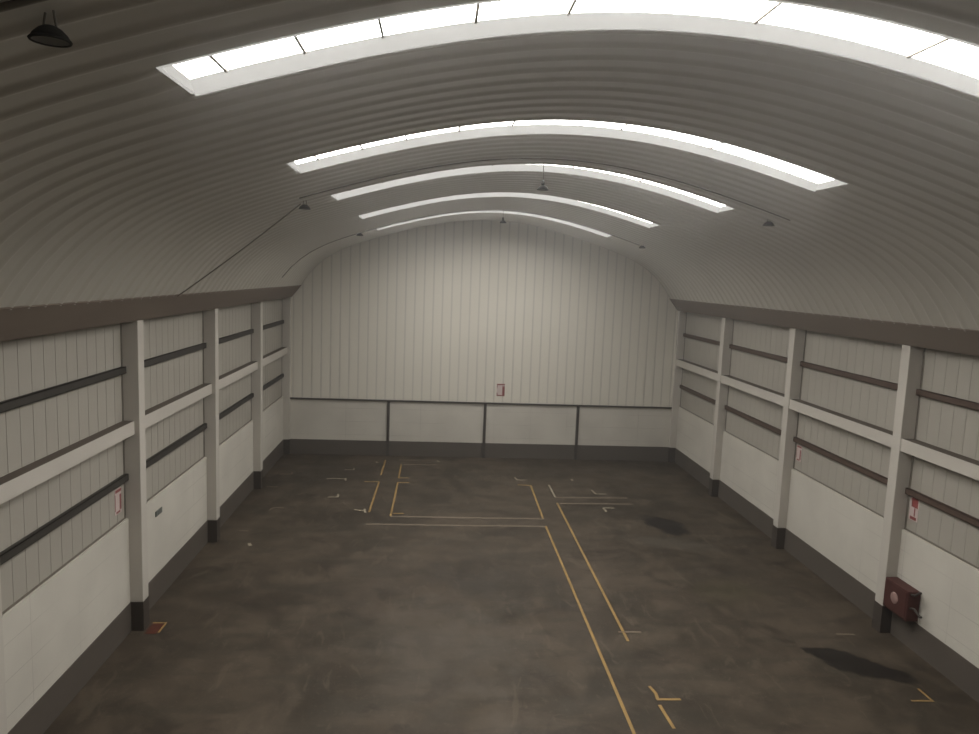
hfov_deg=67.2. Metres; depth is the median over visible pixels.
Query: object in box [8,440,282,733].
baseboard
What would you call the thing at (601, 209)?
window
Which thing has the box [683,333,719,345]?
rail
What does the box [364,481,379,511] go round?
tape marking
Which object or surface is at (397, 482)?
tape marking
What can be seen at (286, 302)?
concrete column
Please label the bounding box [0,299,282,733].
wall
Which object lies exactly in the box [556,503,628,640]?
tape marking
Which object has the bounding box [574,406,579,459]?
steel post
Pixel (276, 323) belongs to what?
rail
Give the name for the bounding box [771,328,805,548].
concrete column
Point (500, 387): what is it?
safety sign
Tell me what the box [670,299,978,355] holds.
beam
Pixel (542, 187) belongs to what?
lamp
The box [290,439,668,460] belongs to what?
baseboard
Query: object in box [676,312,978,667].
wall
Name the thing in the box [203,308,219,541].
concrete column
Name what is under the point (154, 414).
cross beam
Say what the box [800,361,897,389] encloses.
rail
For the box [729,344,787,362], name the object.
rail
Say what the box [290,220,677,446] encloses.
wall
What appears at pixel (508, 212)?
window
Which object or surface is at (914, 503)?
safety sign
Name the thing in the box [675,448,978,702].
baseboard
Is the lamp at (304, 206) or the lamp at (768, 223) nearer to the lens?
the lamp at (304, 206)
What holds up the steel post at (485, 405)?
on the floor
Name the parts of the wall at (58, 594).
cladding panel, cladding panel, cladding panel, cladding panel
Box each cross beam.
[0,421,134,504]
[145,383,211,427]
[219,361,257,388]
[263,347,286,365]
[676,359,717,380]
[721,375,784,405]
[789,399,892,446]
[900,439,978,480]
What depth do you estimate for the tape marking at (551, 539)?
14.08 m
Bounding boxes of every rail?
[0,366,125,412]
[0,473,128,564]
[144,343,206,367]
[146,423,206,467]
[219,329,253,343]
[219,393,253,419]
[263,320,283,329]
[263,374,283,390]
[290,397,671,408]
[679,385,715,403]
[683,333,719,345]
[725,405,780,434]
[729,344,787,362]
[793,437,887,484]
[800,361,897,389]
[905,488,978,527]
[916,389,978,410]
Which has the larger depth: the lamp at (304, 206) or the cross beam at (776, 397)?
the cross beam at (776, 397)
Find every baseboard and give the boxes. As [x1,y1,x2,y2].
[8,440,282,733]
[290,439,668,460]
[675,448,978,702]
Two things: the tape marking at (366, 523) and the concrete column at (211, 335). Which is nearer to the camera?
the concrete column at (211, 335)
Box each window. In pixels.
[156,0,978,96]
[286,120,847,191]
[330,164,733,212]
[358,192,659,227]
[376,211,611,236]
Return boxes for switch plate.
[155,507,161,516]
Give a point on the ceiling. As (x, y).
(118, 180)
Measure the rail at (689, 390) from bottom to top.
0.124 m
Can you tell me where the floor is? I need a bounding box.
[43,454,978,733]
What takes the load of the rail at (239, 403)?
attached to the wall at (58, 594)
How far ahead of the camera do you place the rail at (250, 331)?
20.52 m
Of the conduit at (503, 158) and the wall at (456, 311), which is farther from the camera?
the wall at (456, 311)
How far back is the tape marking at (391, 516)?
21.19 m
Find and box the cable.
[177,203,300,296]
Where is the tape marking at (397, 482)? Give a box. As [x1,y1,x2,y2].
[390,482,408,515]
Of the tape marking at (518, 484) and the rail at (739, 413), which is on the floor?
the tape marking at (518, 484)
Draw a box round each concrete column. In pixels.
[122,320,149,630]
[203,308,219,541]
[252,301,262,488]
[282,297,290,453]
[668,311,685,461]
[708,318,732,496]
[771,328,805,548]
[872,345,923,632]
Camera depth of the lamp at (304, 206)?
13.11 m
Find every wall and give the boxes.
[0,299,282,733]
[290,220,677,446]
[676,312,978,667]
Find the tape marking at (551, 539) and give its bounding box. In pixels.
[545,526,635,733]
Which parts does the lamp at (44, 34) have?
hanger rod, lamp shade, hanger rod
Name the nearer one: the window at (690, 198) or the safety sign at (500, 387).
the window at (690, 198)
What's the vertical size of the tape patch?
0.004 m
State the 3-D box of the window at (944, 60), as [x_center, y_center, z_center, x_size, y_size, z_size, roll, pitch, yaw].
[1.428,-2.432,5.731,7.605,0.868,0.750,2,7,-4]
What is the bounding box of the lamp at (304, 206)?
[299,200,310,209]
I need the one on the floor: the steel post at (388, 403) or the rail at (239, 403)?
the steel post at (388, 403)
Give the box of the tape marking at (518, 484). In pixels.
[518,484,543,517]
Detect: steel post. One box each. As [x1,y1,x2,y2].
[386,402,389,455]
[482,404,486,457]
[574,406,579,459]
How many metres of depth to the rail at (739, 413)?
21.71 m
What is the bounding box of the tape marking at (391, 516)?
[391,516,543,518]
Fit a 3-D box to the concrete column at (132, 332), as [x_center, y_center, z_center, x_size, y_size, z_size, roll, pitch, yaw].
[-6.619,2.045,13.707,0.372,5.897,0.278,2,7,-4]
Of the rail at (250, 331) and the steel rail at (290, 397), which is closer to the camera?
the rail at (250, 331)
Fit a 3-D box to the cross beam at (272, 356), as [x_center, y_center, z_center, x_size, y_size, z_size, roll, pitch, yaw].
[-7.396,-0.350,25.049,0.194,0.249,4.234,2,7,-4]
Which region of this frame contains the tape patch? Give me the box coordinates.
[145,622,166,633]
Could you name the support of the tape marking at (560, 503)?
on the floor
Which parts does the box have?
round plate, door, lever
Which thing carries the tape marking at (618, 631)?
on the floor
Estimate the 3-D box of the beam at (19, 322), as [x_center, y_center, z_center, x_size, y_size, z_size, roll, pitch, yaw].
[-6.267,-0.997,12.573,0.768,0.479,29.210,2,7,-4]
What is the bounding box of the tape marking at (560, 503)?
[560,503,631,503]
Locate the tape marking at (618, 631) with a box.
[618,631,640,632]
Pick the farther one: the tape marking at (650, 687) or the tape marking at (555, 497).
the tape marking at (555, 497)
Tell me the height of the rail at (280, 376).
0.124 m
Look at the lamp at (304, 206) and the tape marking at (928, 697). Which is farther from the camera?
the lamp at (304, 206)
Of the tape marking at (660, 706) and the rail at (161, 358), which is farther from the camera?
the rail at (161, 358)
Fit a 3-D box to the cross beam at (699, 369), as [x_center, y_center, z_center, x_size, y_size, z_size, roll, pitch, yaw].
[7.435,0.085,26.146,0.266,0.249,4.234,2,7,-4]
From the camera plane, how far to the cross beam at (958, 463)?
13.40 m
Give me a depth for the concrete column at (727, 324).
23.93 m
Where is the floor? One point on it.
(331, 621)
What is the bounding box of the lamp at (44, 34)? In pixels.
[27,10,72,47]
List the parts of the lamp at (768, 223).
lamp shade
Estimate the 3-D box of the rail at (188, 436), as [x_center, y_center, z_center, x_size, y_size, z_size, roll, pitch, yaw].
[-6.848,1.715,16.005,0.075,0.124,4.393,2,7,-4]
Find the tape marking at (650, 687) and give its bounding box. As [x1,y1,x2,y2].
[648,686,680,699]
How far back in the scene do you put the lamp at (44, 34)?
3.94 m
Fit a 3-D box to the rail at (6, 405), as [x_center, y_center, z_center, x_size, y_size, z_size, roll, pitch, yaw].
[-6.448,0.323,11.148,0.075,0.124,4.393,2,7,-4]
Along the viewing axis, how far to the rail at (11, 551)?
11.08 m
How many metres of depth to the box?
14.31 m
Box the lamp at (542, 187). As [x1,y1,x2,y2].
[537,164,547,190]
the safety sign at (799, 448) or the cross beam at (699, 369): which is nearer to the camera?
the safety sign at (799, 448)
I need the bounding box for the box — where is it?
[883,577,921,620]
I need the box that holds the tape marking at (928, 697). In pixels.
[911,688,933,701]
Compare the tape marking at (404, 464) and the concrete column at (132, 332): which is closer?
the concrete column at (132, 332)
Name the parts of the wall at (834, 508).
cladding panel, cladding panel, cladding panel, cladding panel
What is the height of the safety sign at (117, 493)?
0.460 m
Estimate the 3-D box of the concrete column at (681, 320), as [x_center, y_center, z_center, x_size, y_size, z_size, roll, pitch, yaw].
[7.270,0.769,28.480,0.372,5.897,0.248,2,7,-4]
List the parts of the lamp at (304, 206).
lamp shade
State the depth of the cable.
13.58 m
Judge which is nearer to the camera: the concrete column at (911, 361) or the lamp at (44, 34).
the lamp at (44, 34)
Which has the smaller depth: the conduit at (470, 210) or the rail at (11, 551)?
the rail at (11, 551)
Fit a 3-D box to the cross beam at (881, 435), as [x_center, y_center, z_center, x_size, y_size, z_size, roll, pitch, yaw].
[8.078,1.231,16.993,0.266,0.249,4.393,2,7,-4]
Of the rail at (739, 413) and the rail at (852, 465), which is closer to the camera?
the rail at (852, 465)
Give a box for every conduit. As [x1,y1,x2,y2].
[0,0,47,12]
[282,210,639,277]
[299,158,789,220]
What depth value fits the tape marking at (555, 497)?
23.61 m
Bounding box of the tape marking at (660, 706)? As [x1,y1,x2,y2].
[658,705,675,728]
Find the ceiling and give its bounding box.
[0,0,978,329]
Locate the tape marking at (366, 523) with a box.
[366,523,544,526]
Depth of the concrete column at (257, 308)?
22.83 m
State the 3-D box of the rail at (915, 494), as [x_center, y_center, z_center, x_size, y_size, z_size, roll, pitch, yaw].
[8.462,2.732,12.497,0.075,0.124,4.393,2,7,-4]
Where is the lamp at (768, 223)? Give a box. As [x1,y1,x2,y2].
[762,220,774,225]
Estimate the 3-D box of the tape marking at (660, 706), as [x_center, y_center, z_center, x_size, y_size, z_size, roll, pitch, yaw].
[2.843,5.609,11.833,0.055,0.003,0.641,1,7,-8]
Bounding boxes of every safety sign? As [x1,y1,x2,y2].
[114,487,121,515]
[497,384,504,395]
[796,445,801,461]
[909,497,919,521]
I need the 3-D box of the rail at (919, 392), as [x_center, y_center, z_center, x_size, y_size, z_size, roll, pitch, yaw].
[8.538,0.763,12.256,0.075,0.124,4.393,2,7,-4]
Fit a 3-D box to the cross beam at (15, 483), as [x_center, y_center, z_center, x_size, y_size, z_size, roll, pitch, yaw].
[-6.429,1.373,11.281,0.194,0.249,4.393,2,7,-4]
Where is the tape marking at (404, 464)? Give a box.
[404,464,435,464]
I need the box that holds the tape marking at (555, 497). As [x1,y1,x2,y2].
[555,497,626,497]
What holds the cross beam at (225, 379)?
attached to the wall at (58, 594)
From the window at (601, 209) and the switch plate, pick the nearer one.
the switch plate
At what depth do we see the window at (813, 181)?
10.47 m
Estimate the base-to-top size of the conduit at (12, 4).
2.336 m

